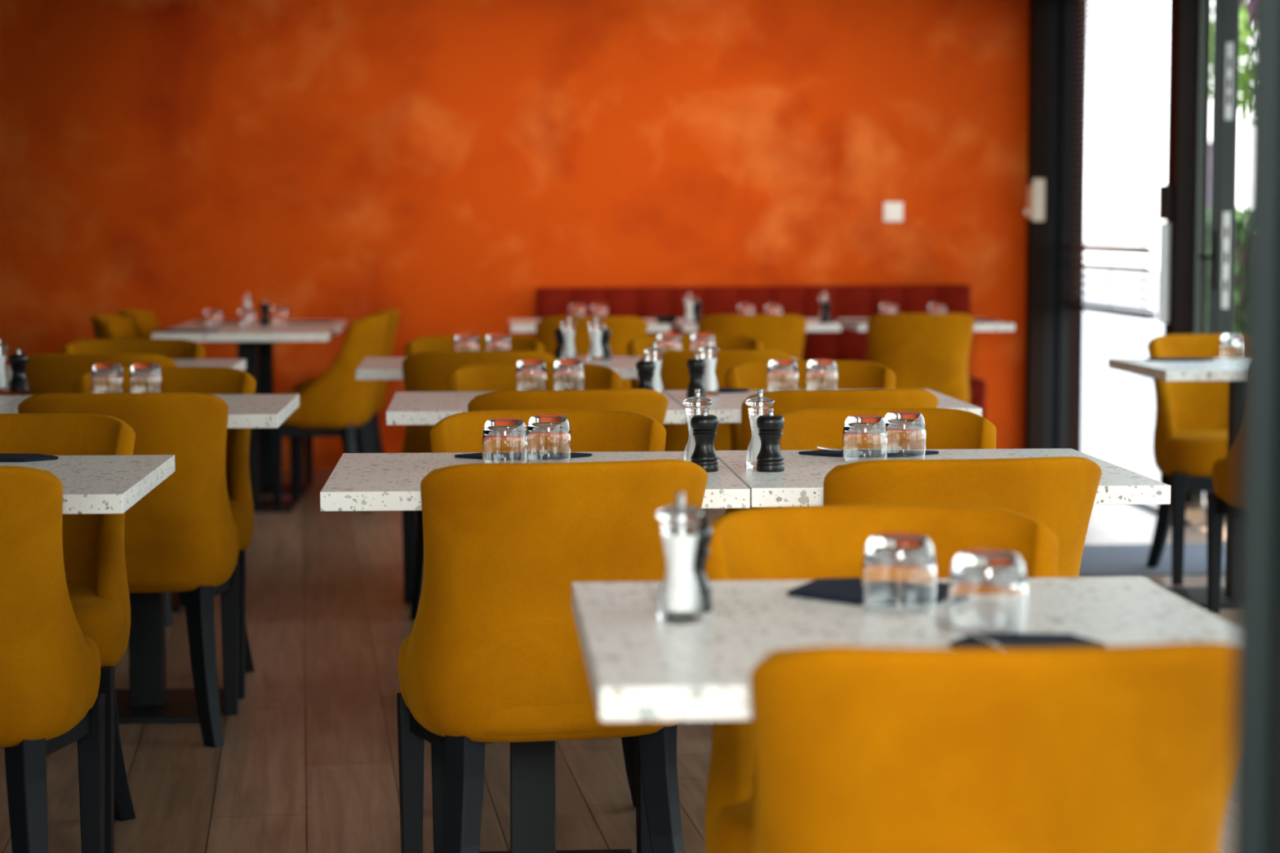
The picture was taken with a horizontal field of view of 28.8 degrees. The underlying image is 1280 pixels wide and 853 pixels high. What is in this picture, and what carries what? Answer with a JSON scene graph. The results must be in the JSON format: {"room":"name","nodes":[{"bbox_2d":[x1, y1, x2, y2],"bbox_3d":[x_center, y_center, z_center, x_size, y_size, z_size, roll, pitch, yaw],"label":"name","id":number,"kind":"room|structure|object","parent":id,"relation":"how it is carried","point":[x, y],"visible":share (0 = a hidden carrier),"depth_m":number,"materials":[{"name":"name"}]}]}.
{"room":"restaurant","nodes":[
{"label":"restaurant","id":0,"kind":"room"},
{"bbox_2d":[0,0,1029,470],"bbox_3d":[-1.197,-1.170,12.194,6.205,2.750,0.200,0,5,-4],"label":"wall","id":1,"kind":"structure","parent":0,"point":[440,163],"depth_m":12.12,"materials":[{"name":"orange paint"}]},
{"bbox_2d":[883,201,902,222],"bbox_3d":[1.244,-1.054,12.255,0.096,0.096,0.014,0,5,-4],"label":"light switch","id":2,"kind":"object","parent":1,"relation":"attached to","point":[892,211],"visible":1,"depth_m":12.25,"materials":[{"name":"white plastic"}]},
{"bbox_2d":[1023,178,1044,221],"bbox_3d":[1.922,-1.106,12.181,0.102,0.205,0.040,0,5,-4],"label":"control box","id":3,"kind":"object","parent":1,"relation":"attached to","point":[1035,202],"visible":1,"depth_m":12.17,"materials":[{"name":"beige plastic"}]},
{"bbox_2d":[1023,0,1049,448],"bbox_3d":[1.942,-1.182,12.348,0.080,2.750,0.300,0,5,-4],"label":"trim","id":4,"kind":"structure","parent":1,"relation":"attached to","point":[1039,10],"depth_m":12.23,"materials":[{"name":"black metal"}]},
{"bbox_2d":[1044,0,1062,448],"bbox_3d":[2.016,-1.184,12.373,0.070,2.750,0.260,0,5,-4],"label":"trim","id":5,"kind":"structure","parent":1,"relation":"attached to","point":[1055,6],"depth_m":12.26,"materials":[{"name":"black metal"}]},
{"bbox_2d":[0,469,1235,852],"bbox_3d":[-0.356,0.887,4.471,6.460,0.120,16.000,0,5,-4],"label":"floor","id":6,"kind":"structure","parent":0,"point":[307,762],"depth_m":5.65,"materials":[{"name":"brown wood"}]},
{"bbox_2d":[0,395,21,404],"bbox_3d":[-1.917,0.323,6.063,0.704,0.750,0.700,0,5,-4],"label":"dining table","id":7,"kind":"object","parent":6,"relation":"on","point":[3,398],"visible":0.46,"depth_m":6.30,"materials":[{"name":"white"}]},
{"bbox_2d":[0,337,8,392],"bbox_3d":[-1.673,-0.160,6.515,0.053,0.141,0.053,-1,5,-18],"label":"salt mill","id":8,"kind":"object","parent":7,"relation":"on","point":[4,383],"visible":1,"depth_m":6.50,"materials":[{"name":"white plastic"}]},
{"bbox_2d":[8,349,28,391],"bbox_3d":[-1.628,-0.147,6.542,0.050,0.112,0.050,-4,6,-44],"label":"pepper mill","id":9,"kind":"object","parent":7,"relation":"on","point":[18,361],"visible":1,"depth_m":6.53,"materials":[{"name":"black paint"}]},
{"bbox_2d":[0,465,105,852],"bbox_3d":[-1.156,0.449,4.112,0.483,0.811,0.477,0,5,-2],"label":"dining chair","id":10,"kind":"object","parent":6,"relation":"on","point":[50,671],"visible":1,"depth_m":4.00,"materials":[{"name":"yellow fabric"}]},
{"bbox_2d":[0,413,135,852],"bbox_3d":[-1.214,0.396,4.773,0.483,0.811,0.477,0,5,-4],"label":"dining chair","id":11,"kind":"object","parent":6,"relation":"on","point":[94,548],"visible":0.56,"depth_m":4.87,"materials":[{"name":"yellow fabric"}]},
{"bbox_2d":[0,454,175,514],"bbox_3d":[-1.210,0.457,4.389,0.704,0.750,0.700,0,5,-4],"label":"dining table","id":12,"kind":"object","parent":6,"relation":"on","point":[91,484],"visible":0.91,"depth_m":4.32,"materials":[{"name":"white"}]},
{"bbox_2d":[0,453,58,462],"bbox_3d":[-1.208,0.058,4.630,0.259,0.007,0.100,0,5,1],"label":"napkin","id":13,"kind":"object","parent":12,"relation":"on","point":[3,457],"visible":1,"depth_m":4.61,"materials":[{"name":"black fabric"}]},
{"bbox_2d":[21,353,185,626],"bbox_3d":[-1.617,0.175,7.544,0.483,0.811,0.477,0,5,-4],"label":"dining chair","id":14,"kind":"object","parent":6,"relation":"on","point":[44,373],"visible":0.15,"depth_m":7.30,"materials":[{"name":"yellow fabric"}]},
{"bbox_2d":[90,314,137,338],"bbox_3d":[-2.063,-0.065,10.538,0.477,0.811,0.483,0,5,-2],"label":"dining chair","id":15,"kind":"object","parent":6,"relation":"on","point":[104,326],"visible":0.14,"depth_m":10.57,"materials":[{"name":"yellow fabric"}]},
{"bbox_2d":[4,359,245,612],"bbox_3d":[-1.617,0.183,7.821,0.704,0.750,0.700,0,5,-4],"label":"dining table","id":16,"kind":"object","parent":6,"relation":"on","point":[240,364],"visible":0.15,"depth_m":7.89,"materials":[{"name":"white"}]},
{"bbox_2d":[17,392,239,747],"bbox_3d":[-1.183,0.312,5.819,0.483,0.811,0.477,0,5,-6],"label":"dining chair","id":17,"kind":"object","parent":6,"relation":"on","point":[182,535],"visible":0.55,"depth_m":5.66,"materials":[{"name":"yellow fabric"}]},
{"bbox_2d":[60,338,204,359],"bbox_3d":[-1.657,0.130,8.100,0.483,0.811,0.477,0,5,-4],"label":"dining chair","id":18,"kind":"object","parent":6,"relation":"on","point":[173,348],"visible":0.08,"depth_m":8.26,"materials":[{"name":"yellow fabric"}]},
{"bbox_2d":[117,309,160,338],"bbox_3d":[-2.092,-0.119,11.215,0.477,0.811,0.483,0,5,-2],"label":"dining chair","id":19,"kind":"object","parent":6,"relation":"on","point":[145,323],"visible":0.13,"depth_m":11.33,"materials":[{"name":"yellow fabric"}]},
{"bbox_2d":[0,394,299,724],"bbox_3d":[-1.209,0.320,6.109,0.704,0.750,0.700,0,5,-4],"label":"dining table","id":20,"kind":"object","parent":6,"relation":"on","point":[148,700],"visible":0.37,"depth_m":6.08,"materials":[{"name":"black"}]},
{"bbox_2d":[90,362,124,393],"bbox_3d":[-1.356,-0.119,6.356,0.083,0.085,0.083,-3,6,-37],"label":"tumbler","id":21,"kind":"object","parent":20,"relation":"on","point":[106,377],"visible":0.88,"depth_m":6.32,"materials":[{"name":"clear glass"}]},
{"bbox_2d":[129,362,162,393],"bbox_3d":[-1.257,-0.119,6.354,0.083,0.085,0.083,2,5,28],"label":"tumbler","id":22,"kind":"object","parent":20,"relation":"on","point":[144,377],"visible":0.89,"depth_m":6.32,"materials":[{"name":"clear glass"}]},
{"bbox_2d":[74,367,256,698],"bbox_3d":[-1.232,0.264,6.425,0.483,0.811,0.477,0,5,-4],"label":"dining chair","id":23,"kind":"object","parent":6,"relation":"on","point":[208,380],"visible":0.24,"depth_m":6.49,"materials":[{"name":"yellow fabric"}]},
{"bbox_2d":[151,326,336,512],"bbox_3d":[-1.646,-0.031,10.496,0.704,0.750,0.700,0,5,-4],"label":"dining table","id":24,"kind":"object","parent":6,"relation":"on","point":[246,339],"visible":0.68,"depth_m":10.43,"materials":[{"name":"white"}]},
{"bbox_2d":[204,307,223,328],"bbox_3d":[-1.824,-0.465,10.681,0.083,0.085,0.083,0,5,-5],"label":"tumbler","id":25,"kind":"object","parent":24,"relation":"on","point":[213,317],"visible":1,"depth_m":10.65,"materials":[{"name":"clear glass"}]},
{"bbox_2d":[238,307,257,327],"bbox_3d":[-1.687,-0.469,10.740,0.083,0.085,0.083,4,6,37],"label":"tumbler","id":26,"kind":"object","parent":24,"relation":"on","point":[247,317],"visible":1,"depth_m":10.71,"materials":[{"name":"clear glass"}]},
{"bbox_2d":[174,320,346,494],"bbox_3d":[-1.685,-0.087,11.203,0.704,0.750,0.700,0,5,-4],"label":"dining table","id":27,"kind":"object","parent":6,"relation":"on","point":[265,350],"visible":0.43,"depth_m":11.16,"materials":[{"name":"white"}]},
{"bbox_2d":[270,314,388,511],"bbox_3d":[-1.303,-0.067,10.562,0.477,0.811,0.483,0,5,2],"label":"dining chair","id":28,"kind":"object","parent":6,"relation":"on","point":[336,404],"visible":0.84,"depth_m":10.35,"materials":[{"name":"yellow fabric"}]},
{"bbox_2d":[293,308,399,494],"bbox_3d":[-1.317,-0.121,11.242,0.477,0.811,0.483,0,5,-2],"label":"dining chair","id":29,"kind":"object","parent":6,"relation":"on","point":[374,431],"visible":0.34,"depth_m":11.12,"materials":[{"name":"yellow fabric"}]},
{"bbox_2d":[355,356,582,379],"bbox_3d":[-0.534,0.171,7.971,0.704,0.750,0.700,0,5,-4],"label":"dining table","id":30,"kind":"object","parent":6,"relation":"on","point":[371,368],"visible":0.2,"depth_m":7.58,"materials":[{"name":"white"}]},
{"bbox_2d":[453,333,479,351],"bbox_3d":[-0.562,-0.259,8.106,0.083,0.085,0.083,4,6,41],"label":"tumbler","id":31,"kind":"object","parent":30,"relation":"on","point":[464,342],"visible":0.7,"depth_m":8.07,"materials":[{"name":"clear glass"}]},
{"bbox_2d":[485,333,511,351],"bbox_3d":[-0.460,-0.259,8.112,0.083,0.085,0.083,-3,6,-36],"label":"tumbler","id":32,"kind":"object","parent":30,"relation":"on","point":[495,341],"visible":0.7,"depth_m":8.08,"materials":[{"name":"clear glass"}]},
{"bbox_2d":[560,316,577,359],"bbox_3d":[-0.230,-0.285,8.082,0.053,0.141,0.053,1,5,8],"label":"salt mill","id":33,"kind":"object","parent":30,"relation":"on","point":[568,352],"visible":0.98,"depth_m":8.07,"materials":[{"name":"white plastic"}]},
{"bbox_2d":[401,335,544,561],"bbox_3d":[-0.550,0.112,8.327,0.483,0.811,0.477,0,5,-4],"label":"dining chair","id":34,"kind":"object","parent":6,"relation":"on","point":[428,344],"visible":0.11,"depth_m":8.47,"materials":[{"name":"yellow fabric"}]},
{"bbox_2d":[401,351,557,620],"bbox_3d":[-0.497,0.163,7.691,0.483,0.811,0.477,-1,5,-7],"label":"dining chair","id":35,"kind":"object","parent":6,"relation":"on","point":[424,371],"visible":0.2,"depth_m":7.50,"materials":[{"name":"yellow fabric"}]},
{"bbox_2d":[446,363,622,391],"bbox_3d":[-0.274,0.249,6.612,0.483,0.811,0.477,0,5,-4],"label":"dining chair","id":36,"kind":"object","parent":6,"relation":"on","point":[490,377],"visible":0.15,"depth_m":6.75,"materials":[{"name":"yellow fabric"}]},
{"bbox_2d":[320,451,750,852],"bbox_3d":[-0.193,0.451,4.467,0.704,0.750,0.700,0,5,-4],"label":"dining table","id":37,"kind":"object","parent":6,"relation":"on","point":[358,482],"visible":0.47,"depth_m":4.44,"materials":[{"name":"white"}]},
{"bbox_2d":[482,417,528,463],"bbox_3d":[-0.244,0.029,4.507,0.083,0.085,0.083,1,5,10],"label":"tumbler","id":38,"kind":"object","parent":37,"relation":"on","point":[504,440],"visible":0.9,"depth_m":4.47,"materials":[{"name":"clear glass"}]},
{"bbox_2d":[526,414,571,462],"bbox_3d":[-0.168,0.022,4.590,0.083,0.085,0.083,-2,5,-23],"label":"tumbler","id":39,"kind":"object","parent":37,"relation":"on","point":[549,436],"visible":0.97,"depth_m":4.56,"materials":[{"name":"clear glass"}]},
{"bbox_2d":[682,388,711,462],"bbox_3d":[0.102,0.003,4.469,0.053,0.141,0.053,3,6,35],"label":"salt mill","id":40,"kind":"object","parent":37,"relation":"on","point":[695,403],"visible":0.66,"depth_m":4.45,"materials":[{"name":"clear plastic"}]},
{"bbox_2d":[690,408,718,471],"bbox_3d":[0.114,0.023,4.412,0.049,0.112,0.049,1,5,12],"label":"pepper mill","id":41,"kind":"object","parent":37,"relation":"on","point":[704,425],"visible":0.97,"depth_m":4.39,"materials":[{"name":"black paint"}]},
{"bbox_2d":[386,391,685,425],"bbox_3d":[-0.266,0.309,6.240,0.704,0.750,0.700,0,5,-4],"label":"dining table","id":42,"kind":"object","parent":6,"relation":"on","point":[405,408],"visible":0.22,"depth_m":5.96,"materials":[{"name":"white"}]},
{"bbox_2d":[515,359,546,390],"bbox_3d":[-0.284,-0.132,6.518,0.083,0.085,0.083,2,5,22],"label":"tumbler","id":43,"kind":"object","parent":42,"relation":"on","point":[531,374],"visible":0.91,"depth_m":6.48,"materials":[{"name":"clear glass"}]},
{"bbox_2d":[552,359,584,390],"bbox_3d":[-0.187,-0.132,6.518,0.083,0.085,0.083,-4,6,-41],"label":"tumbler","id":44,"kind":"object","parent":42,"relation":"on","point":[567,374],"visible":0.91,"depth_m":6.48,"materials":[{"name":"clear glass"}]},
{"bbox_2d":[635,355,655,390],"bbox_3d":[0.014,-0.120,6.203,0.050,0.112,0.050,4,6,43],"label":"pepper mill","id":45,"kind":"object","parent":42,"relation":"on","point":[645,368],"visible":0.83,"depth_m":6.19,"materials":[{"name":"black paint"}]},
{"bbox_2d":[644,342,664,394],"bbox_3d":[0.036,-0.143,6.295,0.053,0.141,0.053,2,5,22],"label":"salt mill","id":46,"kind":"object","parent":42,"relation":"on","point":[654,353],"visible":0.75,"depth_m":6.28,"materials":[{"name":"white plastic"}]},
{"bbox_2d":[396,459,707,852],"bbox_3d":[-0.149,0.443,4.183,0.483,0.811,0.477,-1,5,-13],"label":"dining chair","id":47,"kind":"object","parent":6,"relation":"on","point":[492,652],"visible":0.69,"depth_m":3.99,"materials":[{"name":"yellow fabric"}]},
{"bbox_2d":[429,409,677,852],"bbox_3d":[-0.174,0.388,4.875,0.483,0.811,0.477,0,5,-4],"label":"dining chair","id":48,"kind":"object","parent":6,"relation":"on","point":[591,430],"visible":0.1,"depth_m":5.01,"materials":[{"name":"yellow fabric"}]},
{"bbox_2d":[467,388,667,742],"bbox_3d":[-0.194,0.304,5.928,0.483,0.811,0.477,-1,5,-13],"label":"dining chair","id":49,"kind":"object","parent":6,"relation":"on","point":[651,403],"visible":0.21,"depth_m":5.68,"materials":[{"name":"yellow fabric"}]},
{"bbox_2d":[508,319,670,332],"bbox_3d":[-0.240,-0.103,11.396,0.704,0.750,0.700,0,5,-4],"label":"dining table","id":50,"kind":"object","parent":6,"relation":"on","point":[515,325],"visible":0.21,"depth_m":11.04,"materials":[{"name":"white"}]},
{"bbox_2d":[535,316,648,389],"bbox_3d":[-0.210,-0.069,10.592,0.483,0.811,0.477,0,5,-4],"label":"dining chair","id":51,"kind":"object","parent":6,"relation":"on","point":[624,330],"visible":0.18,"depth_m":10.36,"materials":[{"name":"yellow fabric"}]},
{"bbox_2d":[578,356,797,523],"bbox_3d":[0.171,0.166,8.027,0.704,0.750,0.700,0,5,-4],"label":"dining table","id":52,"kind":"object","parent":6,"relation":"on","point":[625,366],"visible":0.04,"depth_m":7.89,"materials":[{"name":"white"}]},
{"bbox_2d":[587,316,604,360],"bbox_3d":[-0.143,-0.285,8.083,0.053,0.141,0.053,-4,6,-43],"label":"salt mill","id":53,"kind":"object","parent":52,"relation":"on","point":[595,352],"visible":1,"depth_m":8.07,"materials":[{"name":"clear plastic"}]},
{"bbox_2d":[656,333,681,351],"bbox_3d":[0.096,-0.262,8.148,0.083,0.085,0.083,-3,5,-31],"label":"tumbler","id":54,"kind":"object","parent":52,"relation":"on","point":[665,341],"visible":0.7,"depth_m":8.11,"materials":[{"name":"clear glass"}]},
{"bbox_2d":[626,334,764,388],"bbox_3d":[0.197,0.104,8.431,0.483,0.811,0.477,0,5,-4],"label":"dining chair","id":55,"kind":"object","parent":6,"relation":"on","point":[637,346],"visible":0.09,"depth_m":8.57,"materials":[{"name":"yellow fabric"}]},
{"bbox_2d":[639,350,791,451],"bbox_3d":[0.216,0.158,7.748,0.483,0.811,0.477,-1,5,-7],"label":"dining chair","id":56,"kind":"object","parent":6,"relation":"on","point":[674,375],"visible":0.18,"depth_m":7.51,"materials":[{"name":"yellow fabric"}]},
{"bbox_2d":[697,314,807,359],"bbox_3d":[0.470,-0.087,10.816,0.483,0.811,0.477,0,5,-4],"label":"dining chair","id":57,"kind":"object","parent":6,"relation":"on","point":[784,333],"visible":0.2,"depth_m":10.58,"materials":[{"name":"yellow fabric"}]},
{"bbox_2d":[671,318,841,332],"bbox_3d":[0.520,-0.107,11.446,0.704,0.750,0.700,0,5,-4],"label":"dining table","id":58,"kind":"object","parent":6,"relation":"on","point":[813,324],"visible":0.22,"depth_m":11.09,"materials":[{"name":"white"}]},
{"bbox_2d":[536,284,986,418],"bbox_3d":[0.560,-0.222,11.951,2.096,0.900,0.658,0,5,-4],"label":"banquette","id":59,"kind":"object","parent":6,"relation":"on","point":[847,301],"visible":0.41,"depth_m":12.01,"materials":[{"name":"red fabric"}]},
{"bbox_2d":[724,360,895,509],"bbox_3d":[0.471,0.238,6.755,0.483,0.811,0.477,0,5,-2],"label":"dining chair","id":60,"kind":"object","parent":6,"relation":"on","point":[851,375],"visible":0.16,"depth_m":6.89,"materials":[{"name":"yellow fabric"}]},
{"bbox_2d":[665,389,982,422],"bbox_3d":[0.441,0.304,6.301,0.704,0.750,0.700,0,5,-4],"label":"dining table","id":61,"kind":"object","parent":6,"relation":"on","point":[726,406],"visible":0.11,"depth_m":6.10,"materials":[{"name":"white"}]},
{"bbox_2d":[686,353,706,398],"bbox_3d":[0.142,-0.128,6.296,0.049,0.112,0.049,-3,5,-31],"label":"pepper mill","id":62,"kind":"object","parent":61,"relation":"on","point":[696,366],"visible":0.95,"depth_m":6.28,"materials":[{"name":"black paint"}]},
{"bbox_2d":[698,340,719,395],"bbox_3d":[0.177,-0.150,6.391,0.053,0.141,0.053,-3,5,-30],"label":"salt mill","id":63,"kind":"object","parent":61,"relation":"on","point":[710,382],"visible":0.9,"depth_m":6.37,"materials":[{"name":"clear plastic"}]},
{"bbox_2d":[766,359,798,391],"bbox_3d":[0.373,-0.132,6.517,0.083,0.085,0.083,1,5,17],"label":"tumbler","id":64,"kind":"object","parent":61,"relation":"on","point":[782,375],"visible":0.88,"depth_m":6.48,"materials":[{"name":"clear glass"}]},
{"bbox_2d":[805,359,837,390],"bbox_3d":[0.475,-0.132,6.518,0.083,0.085,0.083,-4,6,-38],"label":"tumbler","id":65,"kind":"object","parent":61,"relation":"on","point":[820,374],"visible":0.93,"depth_m":6.48,"materials":[{"name":"clear glass"}]},
{"bbox_2d":[718,388,938,518],"bbox_3d":[0.438,0.303,5.929,0.483,0.811,0.477,-1,5,-12],"label":"dining chair","id":66,"kind":"object","parent":6,"relation":"on","point":[785,401],"visible":0.16,"depth_m":5.68,"materials":[{"name":"yellow fabric"}]},
{"bbox_2d":[704,504,1057,852],"bbox_3d":[0.319,0.526,3.139,0.483,0.811,0.477,0,5,-4],"label":"dining chair","id":67,"kind":"object","parent":6,"relation":"on","point":[789,543],"visible":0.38,"depth_m":3.28,"materials":[{"name":"yellow fabric"}]},
{"bbox_2d":[778,407,995,449],"bbox_3d":[0.494,0.383,4.931,0.483,0.811,0.477,0,5,-4],"label":"dining chair","id":68,"kind":"object","parent":6,"relation":"on","point":[803,428],"visible":0.17,"depth_m":5.08,"materials":[{"name":"yellow fabric"}]},
{"bbox_2d":[572,577,1235,721],"bbox_3d":[0.291,0.589,2.737,0.704,0.750,0.700,0,5,-4],"label":"dining table","id":69,"kind":"object","parent":6,"relation":"on","point":[640,667],"visible":0.52,"depth_m":2.67,"materials":[{"name":"stone"}]},
{"bbox_2d":[656,492,704,623],"bbox_3d":[0.044,0.142,2.730,0.053,0.141,0.053,0,5,-4],"label":"salt mill","id":70,"kind":"object","parent":69,"relation":"on","point":[679,598],"visible":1,"depth_m":2.71,"materials":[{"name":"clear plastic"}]},
{"bbox_2d":[693,521,712,613],"bbox_3d":[0.057,0.151,2.805,0.050,0.112,0.050,0,5,-4],"label":"pepper mill","id":71,"kind":"object","parent":69,"relation":"on","point":[705,531],"visible":0.37,"depth_m":2.79,"materials":[{"name":"black paint"}]},
{"bbox_2d":[786,577,949,605],"bbox_3d":[0.279,0.193,2.939,0.219,0.007,0.179,-1,5,-12],"label":"napkin","id":72,"kind":"object","parent":69,"relation":"on","point":[842,590],"visible":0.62,"depth_m":2.91,"materials":[{"name":"black fabric"}]},
{"bbox_2d":[862,533,936,616],"bbox_3d":[0.291,0.165,2.801,0.083,0.085,0.083,2,5,22],"label":"tumbler","id":73,"kind":"object","parent":69,"relation":"on","point":[899,570],"visible":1,"depth_m":2.77,"materials":[{"name":"clear glass"}]},
{"bbox_2d":[948,549,1027,636],"bbox_3d":[0.370,0.177,2.652,0.083,0.085,0.083,2,5,20],"label":"tumbler","id":74,"kind":"object","parent":69,"relation":"on","point":[988,592],"visible":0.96,"depth_m":2.62,"materials":[{"name":"clear glass"}]},
{"bbox_2d":[949,632,1106,648],"bbox_3d":[0.397,0.224,2.552,0.159,0.007,0.120,0,5,4],"label":"napkin","id":75,"kind":"object","parent":69,"relation":"on","point":[1006,640],"visible":0.48,"depth_m":2.56,"materials":[{"name":"black fabric"}]},
{"bbox_2d":[866,313,974,403],"bbox_3d":[1.210,-0.099,10.974,0.483,0.811,0.477,0,5,-4],"label":"dining chair","id":76,"kind":"object","parent":6,"relation":"on","point":[923,351],"visible":0.48,"depth_m":10.77,"materials":[{"name":"yellow fabric"}]},
{"bbox_2d":[835,318,1014,331],"bbox_3d":[1.299,-0.111,11.496,0.704,0.750,0.700,0,5,-4],"label":"dining table","id":77,"kind":"object","parent":6,"relation":"on","point":[995,326],"visible":0.22,"depth_m":11.14,"materials":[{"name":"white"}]},
{"bbox_2d":[715,448,1170,507],"bbox_3d":[0.513,0.446,4.525,0.704,0.750,0.700,0,5,-4],"label":"dining table","id":78,"kind":"object","parent":6,"relation":"on","point":[801,483],"visible":0.25,"depth_m":4.29,"materials":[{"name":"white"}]},
{"bbox_2d":[745,388,774,468],"bbox_3d":[0.215,0.003,4.469,0.053,0.141,0.053,-1,5,-17],"label":"salt mill","id":79,"kind":"object","parent":78,"relation":"on","point":[759,404],"visible":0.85,"depth_m":4.45,"materials":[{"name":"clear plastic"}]},
{"bbox_2d":[756,408,784,471],"bbox_3d":[0.231,0.023,4.411,0.050,0.112,0.050,2,5,27],"label":"pepper mill","id":80,"kind":"object","parent":78,"relation":"on","point":[770,458],"visible":1,"depth_m":4.39,"materials":[{"name":"black paint"}]},
{"bbox_2d":[842,414,888,462],"bbox_3d":[0.413,0.023,4.581,0.083,0.085,0.083,0,5,5],"label":"tumbler","id":81,"kind":"object","parent":78,"relation":"on","point":[864,437],"visible":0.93,"depth_m":4.55,"materials":[{"name":"clear glass"}]},
{"bbox_2d":[884,411,926,459],"bbox_3d":[0.494,0.016,4.667,0.083,0.085,0.083,2,5,24],"label":"tumbler","id":82,"kind":"object","parent":78,"relation":"on","point":[906,430],"visible":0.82,"depth_m":4.63,"materials":[{"name":"clear glass"}]},
{"bbox_2d":[823,456,1101,577],"bbox_3d":[0.506,0.438,4.240,0.483,0.811,0.477,-1,5,-11],"label":"dining chair","id":83,"kind":"object","parent":6,"relation":"on","point":[1059,493],"visible":0.16,"depth_m":4.00,"materials":[{"name":"yellow fabric"}]},
{"bbox_2d":[749,641,1235,852],"bbox_3d":[0.328,0.581,2.450,0.483,0.811,0.477,0,5,-4],"label":"dining chair","id":84,"kind":"object","parent":6,"relation":"on","point":[1112,748],"visible":0.94,"depth_m":2.22,"materials":[{"name":"yellow fabric"}]},
{"bbox_2d":[1056,0,1072,448],"bbox_3d":[2.074,-1.183,12.361,0.045,2.750,0.290,0,5,-4],"label":"trim","id":85,"kind":"structure","parent":6,"relation":"on","point":[1067,5],"depth_m":12.24,"materials":[{"name":"black metal"}]},
{"bbox_2d":[1068,0,1161,319],"bbox_3d":[2.181,-1.301,11.519,0.060,1.560,1.400,0,5,-4],"label":"blind","id":86,"kind":"object","parent":85,"relation":"attached to","point":[1144,250],"visible":1,"depth_m":11.47,"materials":[{"name":"white"}]},
{"bbox_2d":[1066,0,1088,452],"bbox_3d":[2.138,-1.185,12.385,0.085,2.750,0.250,0,5,-4],"label":"trim","id":87,"kind":"structure","parent":6,"relation":"on","point":[1075,328],"depth_m":12.28,"materials":[{"name":"black"}]},
{"bbox_2d":[1079,543,1226,577],"bbox_3d":[1.682,0.473,8.854,1.000,0.008,0.780,0,5,-4],"label":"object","id":88,"kind":"object","parent":6,"relation":"on","point":[1097,560],"visible":0.33,"depth_m":8.81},
{"bbox_2d":[1107,358,1239,608],"bbox_3d":[1.912,0.176,7.910,0.704,0.750,0.700,0,5,-4],"label":"dining table","id":89,"kind":"object","parent":6,"relation":"on","point":[1216,370],"visible":0.52,"depth_m":7.88,"materials":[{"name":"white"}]},
{"bbox_2d":[1219,333,1240,360],"bbox_3d":[1.919,-0.257,8.077,0.083,0.085,0.083,3,5,32],"label":"tumbler","id":90,"kind":"object","parent":89,"relation":"on","point":[1230,344],"visible":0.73,"depth_m":8.04,"materials":[{"name":"clear glass"}]},
{"bbox_2d":[1164,0,1199,503],"bbox_3d":[2.309,-0.842,10.665,0.090,2.340,0.150,0,5,-4],"label":"trim","id":91,"kind":"structure","parent":6,"relation":"on","point":[1184,15],"depth_m":10.58,"materials":[{"name":"black metal"}]},
{"bbox_2d":[1157,222,1170,323],"bbox_3d":[2.241,-0.657,10.670,0.038,0.430,0.040,0,5,-4],"label":"guide","id":92,"kind":"object","parent":91,"relation":"attached to","point":[1164,228],"visible":1,"depth_m":10.65,"materials":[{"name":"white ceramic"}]},
{"bbox_2d":[1158,184,1173,220],"bbox_3d":[2.241,-0.955,10.631,0.050,0.150,0.070,0,5,-4],"label":"box","id":93,"kind":"object","parent":91,"relation":"attached to","point":[1166,192],"visible":1,"depth_m":10.60,"materials":[{"name":"black"}]},
{"bbox_2d":[1145,333,1229,585],"bbox_3d":[1.978,0.102,8.446,0.483,0.811,0.477,0,5,-4],"label":"dining chair","id":94,"kind":"object","parent":6,"relation":"on","point":[1191,429],"visible":0.56,"depth_m":8.47,"materials":[{"name":"yellow fabric"}]},
{"bbox_2d":[1191,0,1212,503],"bbox_3d":[2.380,-0.841,10.654,0.050,2.340,0.140,0,5,-4],"label":"trim","id":95,"kind":"structure","parent":6,"relation":"on","point":[1205,6],"depth_m":10.57,"materials":[{"name":"grey metal"}]},
{"bbox_2d":[1206,435,1238,613],"bbox_3d":[1.993,0.182,7.454,0.483,0.811,0.477,-1,5,-8],"label":"dining chair","id":96,"kind":"object","parent":6,"relation":"on","point":[1224,501],"visible":0.19,"depth_m":7.61,"materials":[{"name":"yellow fabric"}]},
{"bbox_2d":[1231,0,1279,852],"bbox_3d":[0.367,-0.300,1.308,0.034,2.750,0.203,0,5,-4],"label":"trim","id":97,"kind":"structure","parent":6,"relation":"on","point":[1255,775],"depth_m":1.41,"materials":[{"name":"black metal"}]},
{"bbox_3d":[2.807,-1.726,4.469,0.200,0.410,16.000,0,5,-4],"label":"wall","id":98,"kind":"structure","parent":0,"visible":0},
{"bbox_2d":[1198,0,1240,519],"bbox_3d":[2.348,-0.805,10.207,0.139,2.300,0.774,1,5,11],"label":"door","id":99,"kind":"structure","parent":98,"relation":"in","point":[1221,256],"depth_m":9.82,"materials":[{"name":"grey metal"}]},
{"label":"outside","id":100,"kind":"structure","parent":0,"visible":0},
{"bbox_2d":[1081,269,1204,497],"bbox_3d":[9.003,0.013,15.669,100.000,0.120,110.000,0,5,-4],"label":"ground","id":101,"kind":"structure","parent":100,"point":[1118,411],"depth_m":19.35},
{"bbox_2d":[1205,205,1243,333],"bbox_3d":[5.090,-0.735,15.957,3.206,1.419,1.047,0,5,-4],"label":"hedge","id":102,"kind":"object","parent":101,"relation":"on","point":[1239,211],"visible":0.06,"depth_m":15.51,"materials":[{"name":"green plant"}]},
{"bbox_2d":[1209,0,1247,124],"bbox_3d":[6.012,-2.991,19.874,3.237,5.198,2.582,1,5,8],"label":"leafy tree","id":103,"kind":"object","parent":101,"relation":"on","point":[1243,11],"visible":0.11,"depth_m":19.54,"materials":[{"name":"green plant"}]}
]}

